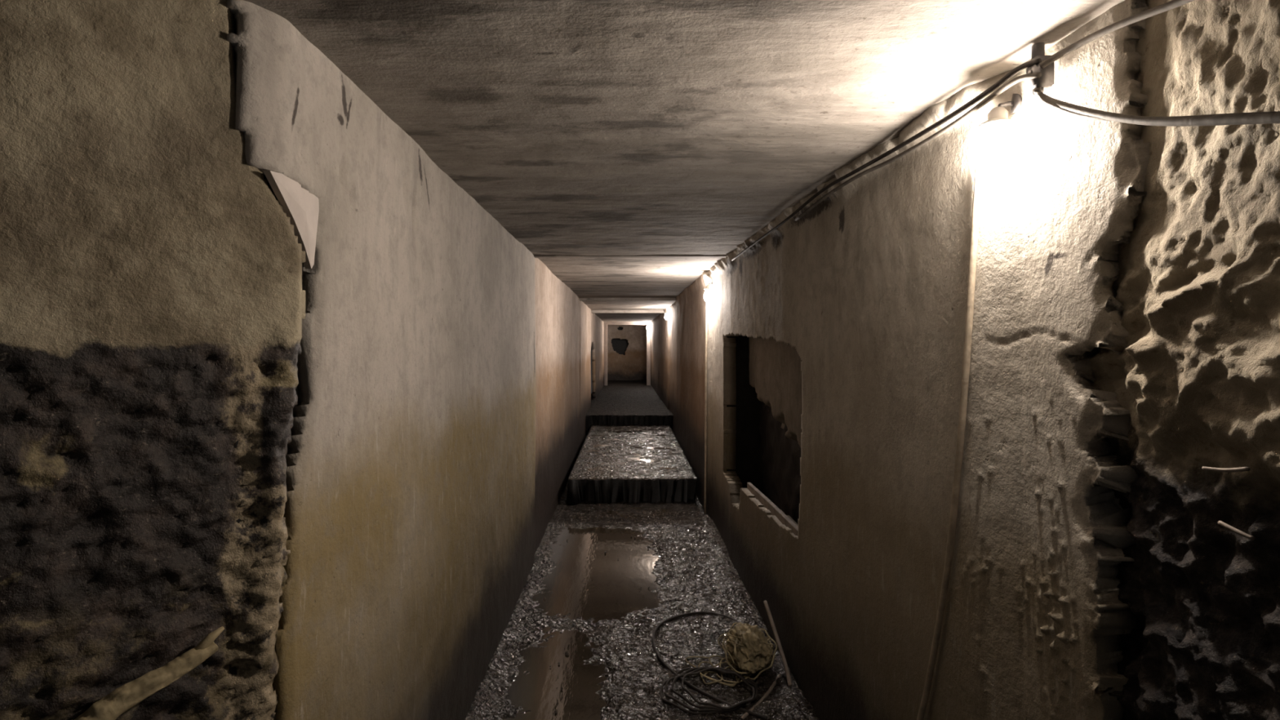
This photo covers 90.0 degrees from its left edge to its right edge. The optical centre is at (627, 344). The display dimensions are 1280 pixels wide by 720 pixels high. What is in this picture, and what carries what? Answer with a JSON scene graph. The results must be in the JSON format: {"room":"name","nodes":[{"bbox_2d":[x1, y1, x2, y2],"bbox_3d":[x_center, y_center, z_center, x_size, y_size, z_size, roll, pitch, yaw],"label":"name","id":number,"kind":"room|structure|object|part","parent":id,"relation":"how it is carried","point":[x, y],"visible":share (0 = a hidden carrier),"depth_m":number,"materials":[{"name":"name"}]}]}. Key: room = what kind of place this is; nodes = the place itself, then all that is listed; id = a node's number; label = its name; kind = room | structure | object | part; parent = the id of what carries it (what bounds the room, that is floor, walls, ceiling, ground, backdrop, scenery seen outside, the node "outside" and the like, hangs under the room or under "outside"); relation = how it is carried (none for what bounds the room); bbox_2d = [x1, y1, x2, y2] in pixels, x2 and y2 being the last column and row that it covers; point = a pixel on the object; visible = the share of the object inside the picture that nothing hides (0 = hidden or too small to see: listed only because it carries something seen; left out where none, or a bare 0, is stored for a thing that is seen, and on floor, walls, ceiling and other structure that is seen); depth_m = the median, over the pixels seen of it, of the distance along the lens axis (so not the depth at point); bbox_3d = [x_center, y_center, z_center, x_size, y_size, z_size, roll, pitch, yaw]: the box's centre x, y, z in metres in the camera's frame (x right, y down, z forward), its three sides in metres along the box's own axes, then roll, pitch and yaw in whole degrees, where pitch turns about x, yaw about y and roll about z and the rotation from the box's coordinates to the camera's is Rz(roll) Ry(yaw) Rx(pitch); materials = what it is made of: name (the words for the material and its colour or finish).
{"room":"underground passage","nodes":[
{"label":"underground passage","id":0,"kind":"room"},
{"bbox_2d":[0,0,305,719],"bbox_3d":[-0.986,0.464,0.689,0.106,2.199,1.250,0,0,39],"label":"wall","id":1,"kind":"structure","parent":0,"point":[153,297],"depth_m":0.96,"materials":[{"name":"paint"}]},
{"bbox_2d":[71,626,224,719],"bbox_3d":[-0.713,0.507,0.962,0.044,0.103,0.191,0,0,37],"label":"batten","id":2,"kind":"object","parent":1,"relation":"attached to","point":[123,698],"visible":1,"depth_m":0.94,"materials":[{"name":"brown wood"}]},
{"bbox_2d":[228,21,296,675],"bbox_3d":[-0.690,0.450,1.313,0.092,2.208,0.517,0,0,0],"label":"wall","id":3,"kind":"structure","parent":0,"point":[233,670],"depth_m":1.08,"materials":[{"name":"grey concrete"}]},
{"bbox_2d":[226,0,604,719],"bbox_3d":[-0.636,0.451,8.550,0.116,2.170,15.002,0,0,0],"label":"wall","id":4,"kind":"structure","parent":0,"point":[409,513],"depth_m":1.69,"materials":[{"name":"grey paint"}]},
{"bbox_2d":[262,170,319,268],"bbox_3d":[-0.610,-0.228,1.172,0.020,0.168,0.173,0,0,0],"label":"flake","id":5,"kind":"object","parent":4,"relation":"attached to","point":[302,206],"visible":0.88,"depth_m":1.18,"materials":[{"name":"beige paint"}]},
{"bbox_2d":[579,297,675,301],"bbox_3d":[0.050,-0.615,8.270,1.600,0.112,0.100,0,0,0],"label":"trim","id":6,"kind":"structure","parent":4,"relation":"attached to","point":[580,299],"depth_m":8.22,"materials":[{"name":"concrete"}]},
{"bbox_2d":[611,326,628,355],"bbox_3d":[0.000,0.306,18.625,1.800,1.854,0.050,0,0,0],"label":"wall","id":7,"kind":"structure","parent":0,"point":[619,345],"depth_m":18.60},
{"bbox_2d":[607,324,646,380],"bbox_3d":[0.003,0.307,18.359,1.856,1.909,0.157,0,0,0],"label":"wall","id":8,"kind":"structure","parent":0,"point":[632,366],"depth_m":18.30,"materials":[{"name":"orange paint"}]},
{"bbox_2d":[585,380,673,435],"bbox_3d":[0.010,1.185,14.078,1.696,0.316,9.540,0,0,0],"label":"floor","id":9,"kind":"structure","parent":0,"point":[619,402],"depth_m":10.54,"materials":[{"name":"concrete"}]},
{"bbox_2d":[565,424,697,505],"bbox_3d":[0.059,1.335,7.543,1.246,0.316,3.802,0,0,0],"label":"floor","id":10,"kind":"structure","parent":0,"point":[609,485],"depth_m":6.00,"materials":[{"name":"gravel"}]},
{"bbox_2d":[580,426,682,475],"bbox_3d":[0.050,1.188,7.500,1.100,0.001,3.400,0,0,0],"label":"puddle","id":11,"kind":"object","parent":10,"relation":"on","point":[643,472],"visible":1,"depth_m":6.95,"materials":[{"name":"gravel"},{"name":"water"}]},
{"bbox_2d":[465,482,819,719],"bbox_3d":[-0.241,1.444,4.855,2.747,0.143,9.141,0,0,0],"label":"floor","id":12,"kind":"structure","parent":0,"point":[490,702],"depth_m":3.16,"materials":[{"name":"gravel"}]},
{"bbox_2d":[503,506,682,719],"bbox_3d":[0.020,1.430,3.510,1.200,0.001,4.220,0,0,0],"label":"puddle","id":13,"kind":"object","parent":12,"relation":"on","point":[614,587],"visible":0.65,"depth_m":3.50,"materials":[{"name":"liquid"}]},
{"bbox_2d":[501,511,791,719],"bbox_3d":[0.042,1.425,3.575,1.256,0.021,3.762,0,0,0],"label":"gravel","id":14,"kind":"object","parent":12,"relation":"on","point":[566,653],"visible":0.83,"depth_m":3.89,"materials":[{"name":"gravel"}]},
{"bbox_2d":[659,666,758,714],"bbox_3d":[0.333,1.401,2.620,0.402,0.046,0.350,0,0,0],"label":"cable coil","id":15,"kind":"object","parent":12,"relation":"on","point":[707,707],"visible":1,"depth_m":2.54,"materials":[{"name":"black rubber"}]},
{"bbox_2d":[652,611,768,719],"bbox_3d":[0.357,1.415,2.896,0.479,0.013,0.966,0,0,0],"label":"loose cable","id":16,"kind":"object","parent":12,"relation":"on","point":[660,624],"visible":0.92,"depth_m":2.81,"materials":[{"name":"black rubber"}]},
{"bbox_2d":[684,622,777,686],"bbox_3d":[0.476,1.337,2.807,0.396,0.192,0.309,0,0,-23],"label":"bundle","id":17,"kind":"object","parent":12,"relation":"on","point":[748,648],"visible":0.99,"depth_m":2.75,"materials":[{"name":"brown fabric"}]},
{"bbox_2d":[740,673,781,719],"bbox_3d":[0.550,1.421,2.584,0.026,0.014,0.388,0,0,35],"label":"wooden stick","id":18,"kind":"object","parent":12,"relation":"on","point":[745,714],"visible":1,"depth_m":2.57,"materials":[{"name":"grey wood"}]},
{"bbox_2d":[763,600,792,686],"bbox_3d":[0.667,1.318,2.845,0.022,0.206,0.399,0,0,-3],"label":"wooden stick","id":19,"kind":"object","parent":12,"relation":"on","point":[766,604],"visible":1,"depth_m":2.82,"materials":[{"name":"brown wood"}]},
{"bbox_2d":[650,323,651,385],"bbox_3d":[0.000,0.216,16.120,1.600,1.674,0.160,0,0,0],"label":"wall","id":20,"kind":"structure","parent":0,"point":[651,323],"depth_m":16.04,"materials":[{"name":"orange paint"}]},
{"bbox_2d":[604,321,650,385],"bbox_3d":[0.005,0.236,16.050,1.160,1.634,0.100,0,0,0],"label":"door frame","id":21,"kind":"structure","parent":20,"relation":"in","point":[606,323],"depth_m":16.00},
{"bbox_2d":[650,274,706,512],"bbox_3d":[0.663,0.446,10.696,0.135,2.178,10.734,0,0,0],"label":"wall","id":22,"kind":"structure","parent":0,"point":[678,341],"depth_m":7.00,"materials":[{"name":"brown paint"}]},
{"bbox_2d":[591,310,664,313],"bbox_3d":[0.050,-0.599,10.875,1.600,0.145,0.150,0,0,0],"label":"trim","id":23,"kind":"structure","parent":22,"relation":"attached to","point":[593,311],"depth_m":10.80,"materials":[{"name":"concrete"}]},
{"bbox_2d":[664,310,670,319],"bbox_3d":[0.629,-0.464,10.000,0.090,0.168,0.072,0,0,0],"label":"wall lamp","id":24,"kind":"object","parent":22,"relation":"attached to","point":[666,316],"visible":0.93,"depth_m":9.98,"materials":[{"name":"white glass"}]},
{"bbox_3d":[0.620,-0.434,10.000,0.072,0.108,0.072,0,0,0],"label":"bulb","id":25,"kind":"part","parent":24,"relation":"part of","materials":[{"name":"white glass"}]},
{"bbox_2d":[243,0,1126,321],"bbox_3d":[-0.250,-0.614,8.024,2.707,0.130,16.057,0,0,0],"label":"ceiling","id":26,"kind":"structure","parent":0,"point":[581,127],"depth_m":1.47,"materials":[{"name":"concrete"}]},
{"bbox_2d":[748,337,802,448],"bbox_3d":[0.944,0.283,3.570,0.144,1.009,2.364,0,0,0],"label":"wall","id":27,"kind":"structure","parent":0,"point":[775,375],"depth_m":3.73,"materials":[{"name":"paint"}]},
{"bbox_2d":[759,401,801,524],"bbox_3d":[0.985,0.557,3.573,0.074,1.569,2.373,0,0,0],"label":"wall","id":28,"kind":"structure","parent":0,"point":[780,455],"depth_m":4.09,"materials":[{"name":"brown concrete"}]},
{"bbox_2d":[702,0,1150,719],"bbox_3d":[0.852,0.444,3.197,0.404,2.262,4.344,0,0,-2],"label":"wall","id":29,"kind":"structure","parent":0,"point":[868,286],"depth_m":1.52,"materials":[{"name":"brown paint"}]},
{"bbox_2d":[533,255,727,257],"bbox_3d":[0.050,-0.618,4.160,1.600,0.106,0.080,0,0,0],"label":"trim","id":30,"kind":"structure","parent":29,"relation":"attached to","point":[535,256],"depth_m":4.14,"materials":[{"name":"concrete"}]},
{"bbox_2d":[704,302,707,514],"bbox_3d":[0.651,0.526,5.290,0.019,1.774,0.078,0,0,-7],"label":"conduit","id":31,"kind":"object","parent":29,"relation":"attached to","point":[706,312],"visible":0.98,"depth_m":5.29,"materials":[{"name":"beige metal"}]},
{"bbox_2d":[703,280,712,302],"bbox_3d":[0.657,-0.424,5.170,0.078,0.168,0.072,0,0,0],"label":"wall lamp","id":32,"kind":"object","parent":29,"relation":"attached to","point":[708,296],"visible":0.98,"depth_m":5.15,"materials":[{"name":"white glass"}]},
{"bbox_2d":[703,284,711,289],"bbox_3d":[0.650,-0.457,5.170,0.064,0.042,0.064,0,0,0],"label":"socket","id":33,"kind":"object","parent":32,"relation":"attached to","point":[708,287],"depth_m":5.15,"materials":[{"name":"white ceramic"}]},
{"bbox_3d":[0.654,-0.394,5.170,0.072,0.108,0.072,0,0,0],"label":"bulb","id":34,"kind":"part","parent":32,"relation":"part of","materials":[{"name":"white glass"}]},
{"bbox_2d":[746,482,798,536],"bbox_3d":[0.733,0.926,3.280,0.022,0.275,1.160,0,0,0],"label":"wooden board","id":35,"kind":"object","parent":29,"relation":"attached to","point":[784,518],"visible":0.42,"depth_m":3.18,"materials":[{"name":"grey wood"}]},
{"bbox_2d":[731,58,1041,260],"bbox_3d":[0.682,-0.523,2.549,0.061,0.039,2.699,0,0,-3],"label":"cable","id":36,"kind":"object","parent":29,"relation":"attached to","point":[1037,61],"visible":1,"depth_m":1.59,"materials":[{"name":"black rubber"}]},
{"bbox_2d":[795,72,1041,221],"bbox_3d":[0.714,-0.500,1.843,0.021,0.046,1.288,0,0,-5],"label":"cable","id":37,"kind":"object","parent":29,"relation":"attached to","point":[1037,75],"visible":1,"depth_m":1.51,"materials":[{"name":"black rubber"}]},
{"bbox_2d":[916,160,983,719],"bbox_3d":[0.757,0.506,1.548,0.017,1.815,0.321,0,0,-5],"label":"conduit","id":38,"kind":"object","parent":29,"relation":"attached to","point":[979,163],"visible":1,"depth_m":1.46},
{"bbox_2d":[978,93,1022,171],"bbox_3d":[0.778,-0.443,1.340,0.076,0.160,0.064,0,0,0],"label":"wall lamp","id":39,"kind":"object","parent":29,"relation":"attached to","point":[997,152],"visible":1,"depth_m":1.32,"materials":[{"name":"white glass"}]},
{"bbox_2d":[978,106,1013,130],"bbox_3d":[0.772,-0.472,1.340,0.064,0.042,0.064,0,0,0],"label":"socket","id":40,"kind":"object","parent":39,"relation":"attached to","point":[997,118],"depth_m":1.33,"materials":[{"name":"white ceramic"}]},
{"bbox_3d":[0.776,-0.408,1.340,0.060,0.090,0.060,0,0,0],"label":"bulb","id":41,"kind":"part","parent":39,"relation":"part of","materials":[{"name":"white glass"}]},
{"bbox_2d":[1026,42,1054,98],"bbox_3d":[0.787,-0.537,1.223,0.040,0.131,0.036,0,0,0],"label":"junction box","id":42,"kind":"object","parent":29,"relation":"attached to","point":[1046,80],"visible":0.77,"depth_m":1.21,"materials":[{"name":"grey metal"}]},
{"bbox_2d":[1033,87,1279,126],"bbox_3d":[0.763,-0.349,0.912,0.031,0.275,0.624,0,0,4],"label":"cable","id":43,"kind":"object","parent":42,"relation":"attached to","point":[1274,117],"visible":1,"depth_m":0.90,"materials":[{"name":"black rubber"}]},
{"bbox_2d":[1089,0,1279,719],"bbox_3d":[0.850,0.462,0.801,0.205,2.242,1.108,0,0,7],"label":"wall","id":44,"kind":"structure","parent":0,"point":[1197,376],"depth_m":0.91,"materials":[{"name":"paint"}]},
{"bbox_2d":[1039,0,1195,69],"bbox_3d":[0.784,-0.500,1.016,0.027,0.070,0.376,0,0,0],"label":"cable","id":45,"kind":"object","parent":44,"relation":"attached to","point":[1173,4],"visible":1,"depth_m":1.03,"materials":[{"name":"black rubber"}]},
{"bbox_2d":[1036,91,1279,121],"bbox_3d":[0.776,-0.365,0.965,0.027,0.221,0.495,0,0,3],"label":"cable","id":46,"kind":"object","parent":44,"relation":"attached to","point":[1041,95],"visible":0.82,"depth_m":1.08,"materials":[{"name":"black rubber"}]},
{"bbox_2d":[1201,466,1250,471],"bbox_3d":[0.790,0.165,0.846,0.006,0.016,0.064,0,0,0],"label":"wood splinter","id":47,"kind":"object","parent":44,"relation":"attached to","point":[1203,468],"visible":1,"depth_m":0.84,"materials":[{"name":"brown wood"}]},
{"bbox_2d":[1217,520,1255,540],"bbox_3d":[0.790,0.241,0.831,0.006,0.012,0.047,0,0,0],"label":"wood splinter","id":48,"kind":"object","parent":44,"relation":"attached to","point":[1220,522],"visible":1,"depth_m":0.83,"materials":[{"name":"brown wood"}]}
]}

